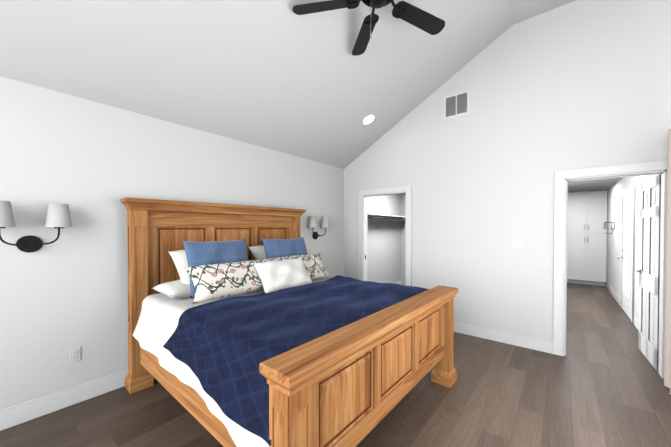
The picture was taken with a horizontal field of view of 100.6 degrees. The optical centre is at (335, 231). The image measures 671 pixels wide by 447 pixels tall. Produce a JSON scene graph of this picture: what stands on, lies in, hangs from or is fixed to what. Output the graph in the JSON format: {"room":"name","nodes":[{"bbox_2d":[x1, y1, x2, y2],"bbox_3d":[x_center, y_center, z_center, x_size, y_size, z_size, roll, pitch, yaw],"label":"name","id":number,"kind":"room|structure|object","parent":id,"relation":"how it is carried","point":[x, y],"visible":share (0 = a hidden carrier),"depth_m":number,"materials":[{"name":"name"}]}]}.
{"room":"bedroom","nodes":[
{"label":"bedroom","id":0,"kind":"room"},
{"bbox_2d":[0,76,343,409],"bbox_3d":[-0.693,0.126,4.308,0.120,2.620,7.590,1,1,39],"label":"wall","id":1,"kind":"structure","parent":0,"point":[90,163],"depth_m":2.43,"materials":[{"name":"white paint"}]},
{"bbox_2d":[0,201,71,252],"bbox_3d":[-2.299,-0.028,2.100,0.170,0.381,0.459,1,1,39],"label":"sconce","id":2,"kind":"object","parent":1,"relation":"attached to","point":[58,216],"visible":1,"depth_m":2.15,"materials":[{"name":"white fabric"}]},
{"bbox_2d":[0,369,127,430],"bbox_3d":[-1.398,1.373,3.349,0.015,0.148,4.950,1,1,39],"label":"baseboard","id":3,"kind":"structure","parent":1,"relation":"attached to","point":[15,415],"depth_m":2.28,"materials":[{"name":"white paint"}]},
{"bbox_2d":[69,346,80,362],"bbox_3d":[-2.205,1.041,2.358,0.008,0.118,0.072,1,1,39],"label":"outlet","id":4,"kind":"object","parent":1,"relation":"attached to","point":[75,354],"visible":1,"depth_m":2.36,"materials":[{"name":"white plastic"}]},
{"bbox_2d":[308,216,329,238],"bbox_3d":[-0.273,-0.057,4.590,0.170,0.381,0.459,1,1,39],"label":"sconce","id":5,"kind":"object","parent":1,"relation":"attached to","point":[312,224],"visible":1,"depth_m":4.60,"materials":[{"name":"white fabric"}]},
{"bbox_2d":[0,0,574,168],"bbox_3d":[0.178,-1.885,2.028,4.320,1.626,5.190,1,1,39],"label":"ceiling","id":6,"kind":"structure","parent":0,"point":[279,75],"depth_m":2.73,"materials":[{"name":"white paint"}]},
{"bbox_2d":[362,114,374,124],"bbox_3d":[0.496,-1.672,4.164,0.188,0.105,0.214,1,1,39],"label":"recessed light","id":7,"kind":"object","parent":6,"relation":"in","point":[368,119],"visible":1,"depth_m":4.16,"materials":[{"name":"white paint"}]},
{"bbox_2d":[292,0,444,55],"bbox_3d":[0.371,-1.916,2.214,1.349,0.692,1.373,1,1,39],"label":"fan","id":8,"kind":"object","parent":6,"relation":"hanging from","point":[421,19],"visible":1,"depth_m":2.41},
{"bbox_2d":[0,283,670,446],"bbox_3d":[2.135,1.464,4.472,4.320,0.060,11.390,1,1,39],"label":"floor","id":9,"kind":"structure","parent":0,"point":[498,394],"depth_m":2.31,"materials":[{"name":"brown wood"}]},
{"bbox_2d":[120,197,457,446],"bbox_3d":[-0.394,0.575,2.655,2.359,1.760,2.170,1,1,40],"label":"bed","id":10,"kind":"object","parent":9,"relation":"on","point":[252,326],"visible":1,"depth_m":2.04,"materials":[{"name":"brown wood"}]},
{"bbox_2d":[132,272,442,446],"bbox_3d":[-0.396,0.846,2.660,2.074,0.602,2.164,1,1,40],"label":"bedding","id":11,"kind":"object","parent":10,"relation":"on","point":[217,353],"depth_m":1.84,"materials":[{"name":"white fabric"}]},
{"bbox_2d":[567,190,606,285],"bbox_3d":[6.734,0.169,7.505,0.786,2.453,0.611,1,1,39],"label":"tall cabinet","id":12,"kind":"object","parent":9,"relation":"on","point":[586,240],"visible":0.92,"depth_m":7.28,"materials":[{"name":"white wood"}]},
{"bbox_2d":[367,194,404,284],"bbox_3d":[1.794,0.120,5.630,2.070,2.600,2.400,1,1,39],"label":"wall","id":13,"kind":"structure","parent":0,"point":[386,252],"depth_m":6.53,"materials":[{"name":"white paint"}]},
{"bbox_2d":[368,214,404,229],"bbox_3d":[1.078,-0.195,6.136,0.304,0.318,2.270,1,1,39],"label":"closet shelf","id":14,"kind":"object","parent":13,"relation":"attached to","point":[379,217],"visible":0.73,"depth_m":6.16,"materials":[{"name":"white paint"}]},
{"bbox_2d":[344,0,670,340],"bbox_3d":[1.778,-0.591,4.010,4.080,4.061,0.120,1,1,39],"label":"wall","id":15,"kind":"structure","parent":0,"point":[578,84],"depth_m":3.50,"materials":[{"name":"white paint"}]},
{"bbox_2d":[444,89,469,118],"bbox_3d":[1.716,-1.800,3.958,0.350,0.330,0.014,1,1,39],"label":"air vent","id":16,"kind":"object","parent":15,"relation":"in","point":[456,104],"visible":1,"depth_m":3.95,"materials":[{"name":"white metal"}]},
{"bbox_2d":[460,304,465,312],"bbox_3d":[1.801,1.087,3.927,0.072,0.118,0.008,1,1,39],"label":"outlet","id":17,"kind":"object","parent":15,"relation":"attached to","point":[463,308],"visible":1,"depth_m":3.92,"materials":[{"name":"white plastic"}]},
{"bbox_2d":[454,321,552,353],"bbox_3d":[1.889,1.367,3.856,1.770,0.148,0.015,1,1,39],"label":"baseboard","id":18,"kind":"structure","parent":15,"relation":"attached to","point":[543,345],"depth_m":3.59,"materials":[{"name":"white paint"}]},
{"bbox_2d":[358,160,666,377],"bbox_3d":[1.910,0.357,3.914,3.744,2.167,0.160,1,1,39],"label":"door frame","id":19,"kind":"structure","parent":15,"relation":"attached to","point":[562,179],"depth_m":3.24,"materials":[{"name":"white paint"}]},
{"bbox_2d":[568,174,658,318],"bbox_3d":[4.626,0.138,5.775,2.120,2.560,6.200,1,1,39],"label":"wall","id":20,"kind":"structure","parent":0,"point":[615,188],"depth_m":5.78,"materials":[{"name":"white paint"}]},
{"bbox_2d":[604,222,614,233],"bbox_3d":[6.141,-0.082,6.254,0.136,0.257,0.408,1,1,39],"label":"basket","id":21,"kind":"object","parent":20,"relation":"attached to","point":[611,227],"visible":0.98,"depth_m":6.27,"materials":[{"name":"black metal"}]},
{"bbox_2d":[609,285,620,305],"bbox_3d":[5.952,1.342,5.941,0.015,0.148,1.650,1,1,39],"label":"baseboard","id":22,"kind":"structure","parent":20,"relation":"attached to","point":[611,290],"depth_m":5.78,"materials":[{"name":"white paint"}]},
{"bbox_2d":[617,185,634,322],"bbox_3d":[4.989,0.348,4.812,0.092,2.157,1.100,1,1,39],"label":"door","id":23,"kind":"structure","parent":20,"relation":"in","point":[627,257],"depth_m":4.67,"materials":[{"name":"white paint"}]},
{"bbox_2d":[634,315,638,328],"bbox_3d":[4.008,1.371,3.553,0.015,0.148,1.910,1,1,39],"label":"baseboard","id":24,"kind":"structure","parent":20,"relation":"attached to","point":[636,321],"depth_m":4.15,"materials":[{"name":"white paint"}]},
{"bbox_2d":[634,174,660,371],"bbox_3d":[3.524,0.426,3.133,0.163,2.030,0.708,1,1,39],"label":"bedroom door","id":25,"kind":"structure","parent":20,"relation":"in","point":[649,266],"depth_m":3.10,"materials":[{"name":"white paint"}]},
{"bbox_3d":[1.807,-0.563,0.718,0.120,4.081,5.190,1,1,39],"label":"wall","id":26,"kind":"structure","parent":0,"visible":0},
{"bbox_2d":[664,129,670,394],"bbox_3d":[2.712,0.225,2.047,0.138,2.445,1.640,1,1,39],"label":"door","id":27,"kind":"structure","parent":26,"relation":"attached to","point":[667,356],"depth_m":2.57,"materials":[{"name":"wood"}]}
]}

